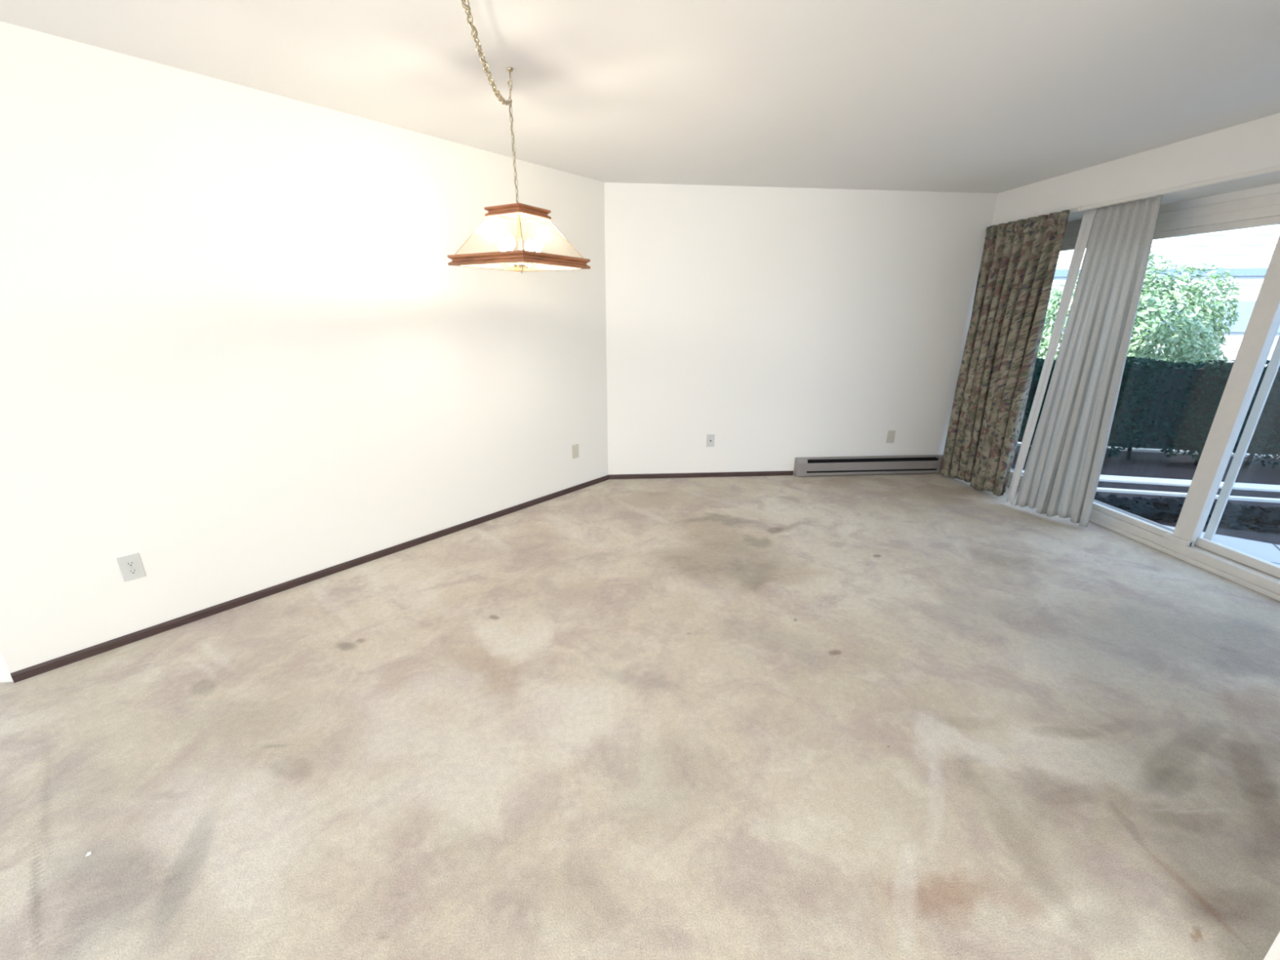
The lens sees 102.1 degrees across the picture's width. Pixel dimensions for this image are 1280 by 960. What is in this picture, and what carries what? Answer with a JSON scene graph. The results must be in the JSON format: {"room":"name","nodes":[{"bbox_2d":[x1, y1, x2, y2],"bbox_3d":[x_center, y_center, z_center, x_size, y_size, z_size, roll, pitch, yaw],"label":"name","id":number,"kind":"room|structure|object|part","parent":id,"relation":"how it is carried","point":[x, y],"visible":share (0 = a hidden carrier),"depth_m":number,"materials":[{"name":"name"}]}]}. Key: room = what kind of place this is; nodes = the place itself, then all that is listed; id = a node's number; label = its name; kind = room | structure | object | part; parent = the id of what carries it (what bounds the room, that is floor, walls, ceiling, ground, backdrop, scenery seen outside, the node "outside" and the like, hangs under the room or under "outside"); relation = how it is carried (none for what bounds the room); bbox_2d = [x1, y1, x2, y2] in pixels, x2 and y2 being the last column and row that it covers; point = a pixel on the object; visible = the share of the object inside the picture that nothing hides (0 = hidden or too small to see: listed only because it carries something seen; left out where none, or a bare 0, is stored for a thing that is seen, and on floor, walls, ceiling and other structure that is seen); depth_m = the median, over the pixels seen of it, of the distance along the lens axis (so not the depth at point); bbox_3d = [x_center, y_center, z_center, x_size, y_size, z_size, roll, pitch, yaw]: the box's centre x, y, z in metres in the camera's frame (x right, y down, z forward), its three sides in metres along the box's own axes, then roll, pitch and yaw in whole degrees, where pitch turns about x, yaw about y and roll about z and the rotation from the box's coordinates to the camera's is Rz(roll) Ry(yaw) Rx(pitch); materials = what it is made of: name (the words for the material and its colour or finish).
{"room":"empty living room","nodes":[
{"label":"empty living room","id":0,"kind":"room"},
{"bbox_2d":[0,651,13,682],"bbox_3d":[-3.693,-0.251,1.757,2.165,2.560,0.106,-1,18,-5],"label":"wall","id":1,"kind":"structure","parent":0,"point":[5,674],"depth_m":2.15,"materials":[{"name":"beige paint"}]},
{"bbox_2d":[0,21,608,673],"bbox_3d":[-1.472,-0.713,3.208,0.150,2.560,3.726,15,23,37],"label":"wall","id":2,"kind":"structure","parent":0,"point":[242,352],"depth_m":2.52,"materials":[{"name":"beige paint"}]},
{"bbox_2d":[116,552,146,582],"bbox_3d":[-2.329,0.400,2.370,0.009,0.118,0.074,15,23,37],"label":"power outlet","id":3,"kind":"object","parent":2,"relation":"attached to","point":[131,566],"visible":1,"depth_m":2.37,"materials":[{"name":"plastic"}]},
{"bbox_2d":[125,560,135,567],"bbox_3d":[-2.326,0.383,2.362,0.002,0.025,0.033,15,23,37],"label":"socket","id":4,"kind":"object","parent":3,"relation":"attached to","point":[128,563],"depth_m":2.36,"materials":[{"name":"plastic"}]},
{"bbox_2d":[128,568,137,574],"bbox_3d":[-2.327,0.419,2.374,0.002,0.025,0.033,15,23,37],"label":"socket","id":5,"kind":"object","parent":3,"relation":"attached to","point":[131,571],"depth_m":2.37,"materials":[{"name":"plastic"}]},
{"bbox_2d":[10,475,608,683],"bbox_3d":[-1.449,0.398,3.475,0.013,0.042,3.623,15,23,37],"label":"baseboard","id":6,"kind":"structure","parent":2,"relation":"attached to","point":[59,662],"depth_m":2.78,"materials":[{"name":"brown wood"}]},
{"bbox_2d":[572,444,578,458],"bbox_3d":[-0.548,-0.243,4.403,0.008,0.118,0.072,15,23,37],"label":"power outlet","id":7,"kind":"object","parent":2,"relation":"attached to","point":[575,447],"visible":1,"depth_m":4.40,"materials":[{"name":"white plastic"}]},
{"bbox_2d":[0,472,1279,959],"bbox_3d":[-0.511,1.231,1.216,8.342,0.120,7.627,-1,18,-5],"label":"floor","id":8,"kind":"structure","parent":0,"point":[928,716],"depth_m":1.84,"materials":[{"name":"beige carpet"}]},
{"bbox_2d":[0,0,1279,193],"bbox_3d":[-0.428,-1.233,0.387,8.770,0.200,7.877,-1,18,-5],"label":"ceiling","id":9,"kind":"structure","parent":0,"point":[987,96],"depth_m":2.16,"materials":[{"name":"paint"}]},
{"bbox_2d":[447,0,590,273],"bbox_3d":[-0.614,-1.202,1.875,0.587,0.788,1.429,3,18,9],"label":"pendant lamp","id":10,"kind":"object","parent":9,"relation":"hanging from","point":[521,260],"visible":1,"depth_m":2.26,"materials":[{"name":"brown wood"}]},
{"bbox_3d":[-0.499,-1.418,1.635,0.020,0.205,1.188,-1,18,-5],"label":"swag chain","id":11,"kind":"part","parent":10,"relation":"part of","materials":[{"name":"gold metal"}]},
{"bbox_3d":[-0.500,-1.268,1.683,0.022,0.499,1.167,-1,18,-5],"label":"cord","id":12,"kind":"part","parent":10,"relation":"part of","materials":[{"name":"gold metal"}]},
{"bbox_3d":[-0.629,-1.080,2.378,0.046,0.066,0.046,-1,18,-5],"label":"bulb","id":13,"kind":"part","parent":10,"relation":"part of","materials":[{"name":"white glass"}]},
{"bbox_3d":[-0.571,-1.046,2.274,0.046,0.066,0.046,-1,18,-5],"label":"bulb","id":14,"kind":"part","parent":10,"relation":"part of","materials":[{"name":"white glass"}]},
{"bbox_3d":[-0.546,-1.437,2.234,0.020,0.489,0.015,-1,18,-5],"label":"drop chain","id":15,"kind":"part","parent":10,"relation":"part of","materials":[{"name":"gold metal"}]},
{"bbox_3d":[-0.544,-1.193,2.314,0.205,0.036,0.205,11,21,29],"label":"frame","id":16,"kind":"part","parent":10,"relation":"part of","materials":[{"name":"brown wood"}]},
{"bbox_3d":[-0.544,-1.191,2.315,0.165,0.008,0.165,11,21,29],"label":"lid","id":17,"kind":"part","parent":10,"relation":"part of","materials":[{"name":"white glass"}]},
{"bbox_3d":[-0.546,-1.001,2.377,0.452,0.042,0.452,11,21,29],"label":"frame","id":18,"kind":"part","parent":10,"relation":"part of","materials":[{"name":"brown wood"}]},
{"bbox_3d":[-0.545,-1.086,2.349,0.044,0.274,0.044,-1,18,-5],"label":"stem","id":19,"kind":"part","parent":10,"relation":"part of","materials":[{"name":"gold metal"}]},
{"bbox_3d":[-0.520,-1.098,2.434,0.046,0.066,0.046,-1,18,-5],"label":"bulb","id":20,"kind":"part","parent":10,"relation":"part of","materials":[{"name":"white glass"}]},
{"bbox_3d":[-0.461,-1.063,2.330,0.046,0.066,0.046,-1,18,-5],"label":"bulb","id":21,"kind":"part","parent":10,"relation":"part of","materials":[{"name":"white glass"}]},
{"bbox_2d":[604,182,997,474],"bbox_3d":[1.583,-1.177,4.682,3.811,2.560,0.150,-1,18,-5],"label":"wall","id":22,"kind":"structure","parent":0,"point":[781,325],"depth_m":4.51,"materials":[{"name":"beige paint"}]},
{"bbox_2d":[608,471,793,479],"bbox_3d":[0.585,-0.047,4.872,1.766,0.042,0.013,-1,18,-5],"label":"baseboard","id":23,"kind":"structure","parent":22,"relation":"attached to","point":[762,473],"depth_m":4.87,"materials":[{"name":"brown wood"}]},
{"bbox_2d":[706,434,715,446],"bbox_3d":[0.652,-0.363,4.774,0.074,0.118,0.014,-1,18,-5],"label":"wall jack","id":24,"kind":"object","parent":22,"relation":"attached to","point":[710,437],"visible":1,"depth_m":4.77,"materials":[{"name":"plastic"}]},
{"bbox_2d":[793,454,942,476],"bbox_3d":[2.224,-0.139,4.965,1.510,0.168,0.074,-1,18,-5],"label":"baseboard heater","id":25,"kind":"object","parent":22,"relation":"attached to","point":[845,465],"visible":0.97,"depth_m":4.94,"materials":[{"name":"metal"}]},
{"bbox_3d":[2.224,-0.076,4.981,1.310,0.026,0.058,-1,18,-5],"label":"panel","id":26,"kind":"part","parent":25,"relation":"part of","materials":[{"name":"metal"}]},
{"bbox_3d":[2.222,-0.151,4.994,1.486,0.160,0.012,-1,18,-5],"label":"plate","id":27,"kind":"part","parent":25,"relation":"part of","materials":[{"name":"metal"}]},
{"bbox_3d":[2.224,-0.216,4.946,1.310,0.006,0.062,-1,18,-5],"label":"panel","id":28,"kind":"part","parent":25,"relation":"part of","materials":[{"name":"metal"}]},
{"bbox_3d":[2.227,-0.135,4.936,1.310,0.078,0.012,-1,18,-5],"label":"panel","id":29,"kind":"part","parent":25,"relation":"part of","materials":[{"name":"metal"}]},
{"bbox_2d":[886,430,895,442],"bbox_3d":[2.389,-0.412,4.927,0.074,0.118,0.008,-1,18,-5],"label":"power outlet","id":30,"kind":"object","parent":22,"relation":"attached to","point":[891,434],"visible":1,"depth_m":4.92,"materials":[{"name":"white plastic"}]},
{"bbox_2d":[991,112,1279,225],"bbox_3d":[3.335,-1.663,2.530,0.322,0.271,3.935,-1,18,-5],"label":"wall header","id":31,"kind":"structure","parent":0,"point":[1255,144],"depth_m":3.08,"materials":[{"name":"beige paint"}]},
{"bbox_2d":[995,164,1279,225],"bbox_3d":[3.151,-1.582,2.672,0.022,0.034,3.670,-1,18,-5],"label":"curtain rod","id":32,"kind":"object","parent":31,"relation":"attached to","point":[1275,168],"visible":0.8,"depth_m":2.99,"materials":[{"name":"metal"}]},
{"bbox_2d":[939,209,1069,496],"bbox_3d":[2.985,-1.000,4.357,0.143,2.161,0.805,-2,18,-9],"label":"floral curtain","id":33,"kind":"object","parent":32,"relation":"hanging from","point":[1020,258],"visible":1,"depth_m":4.25,"materials":[{"name":"brown fabric"}]},
{"bbox_2d":[1005,195,1162,527],"bbox_3d":[3.123,-0.759,3.664,0.133,2.155,0.575,-6,19,-18],"label":"vertical blinds","id":34,"kind":"object","parent":32,"relation":"hanging from","point":[1061,475],"visible":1,"depth_m":3.63,"materials":[{"name":"beige fabric"}]},
{"bbox_2d":[1065,182,1279,228],"bbox_3d":[3.574,-0.559,2.841,0.160,2.560,4.077,-1,18,-5],"label":"wall","id":35,"kind":"structure","parent":0,"point":[1272,188],"depth_m":3.09,"materials":[{"name":"beige paint"}]},
{"bbox_2d":[1007,192,1279,601],"bbox_3d":[3.566,-0.516,3.062,0.229,2.140,3.570,-1,18,-5],"label":"door","id":36,"kind":"structure","parent":35,"relation":"in","point":[1185,543],"depth_m":3.11,"materials":[{"name":"white plastic"}]},
{"bbox_3d":[3.636,-0.242,2.248,0.032,1.912,1.745,-1,18,-5],"label":"sliding sash","id":37,"kind":"part","parent":36,"relation":"part of","materials":[{"name":"white plastic"}]},
{"bbox_3d":[3.751,-0.230,2.257,0.015,1.940,1.735,-1,18,-5],"label":"screen sash","id":38,"kind":"part","parent":36,"relation":"part of","materials":[{"name":"white plastic"}]},
{"bbox_2d":[1263,931,1279,959],"bbox_3d":[2.548,0.023,0.855,2.259,2.440,0.142,-1,18,-5],"label":"wall","id":39,"kind":"structure","parent":0,"point":[1273,953],"depth_m":1.15,"materials":[{"name":"beige paint"}]},
{"label":"outside","id":40,"kind":"structure","parent":0,"visible":0},
{"bbox_2d":[1011,445,1279,545],"bbox_3d":[20.673,-2.870,14.776,36.098,0.280,54.000,-1,18,-5],"label":"ground","id":41,"kind":"structure","parent":40,"point":[1144,464],"depth_m":5.39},
{"bbox_2d":[1036,249,1242,365],"bbox_3d":[6.393,-1.874,7.043,2.426,2.486,2.444,10,20,27],"label":"shrub","id":42,"kind":"object","parent":41,"relation":"on","point":[1188,347],"visible":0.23,"depth_m":6.21,"materials":[{"name":"green plant"}]},
{"bbox_2d":[1017,441,1279,458],"bbox_3d":[8.632,-0.303,6.217,13.500,0.030,0.750,4,19,11],"label":"garden path","id":43,"kind":"structure","parent":41,"relation":"on","point":[1019,443],"depth_m":6.32,"materials":[{"name":"concrete"}]},
{"bbox_2d":[1017,355,1279,469],"bbox_3d":[8.303,-0.584,5.238,11.851,1.178,0.819,4,19,11],"label":"fence","id":44,"kind":"object","parent":41,"relation":"on","point":[1160,405],"visible":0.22,"depth_m":5.51,"materials":[{"name":"green plant"}]},
{"bbox_3d":[5.643,-0.434,5.937,0.087,0.425,0.043,-1,18,-5],"label":"stem","id":45,"kind":"part","parent":44,"relation":"part of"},
{"bbox_3d":[6.233,-0.364,5.730,0.045,0.421,0.043,-1,18,-5],"label":"stem","id":46,"kind":"part","parent":44,"relation":"part of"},
{"bbox_3d":[6.662,-0.326,5.622,0.068,0.425,0.043,-1,18,-5],"label":"stem","id":47,"kind":"part","parent":44,"relation":"part of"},
{"bbox_2d":[1022,470,1279,492],"bbox_3d":[7.106,0.147,4.832,6.900,0.020,0.180,4,19,11],"label":"concrete curb","id":48,"kind":"object","parent":41,"relation":"on","point":[1237,486],"depth_m":5.15,"materials":[{"name":"white concrete"}]},
{"bbox_2d":[1043,223,1279,365],"bbox_3d":[11.947,-5.575,12.180,30.800,6.370,5.900,4,19,11],"label":"building","id":49,"kind":"structure","parent":41,"relation":"on","point":[1246,253],"depth_m":10.15,"materials":[{"name":"white"}]},
{"bbox_2d":[1093,493,1279,533],"bbox_3d":[6.726,0.409,3.937,6.330,0.125,0.677,4,19,11],"label":"groundcover","id":50,"kind":"object","parent":41,"relation":"on","point":[1148,509],"visible":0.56,"depth_m":4.32,"materials":[{"name":"green plant"}]},
{"bbox_2d":[1096,487,1279,502],"bbox_3d":[7.018,0.276,4.428,6.900,0.025,0.055,4,19,11],"label":"concrete curb","id":51,"kind":"object","parent":41,"relation":"on","point":[1099,489],"depth_m":4.81,"materials":[{"name":"white concrete"}]},
{"bbox_2d":[1163,524,1279,565],"bbox_3d":[6.127,1.240,1.443,4.598,0.045,6.850,-1,18,-5],"label":"patio","id":52,"kind":"structure","parent":41,"relation":"on","point":[1268,552],"depth_m":3.67,"materials":[{"name":"grey concrete"}]}
]}

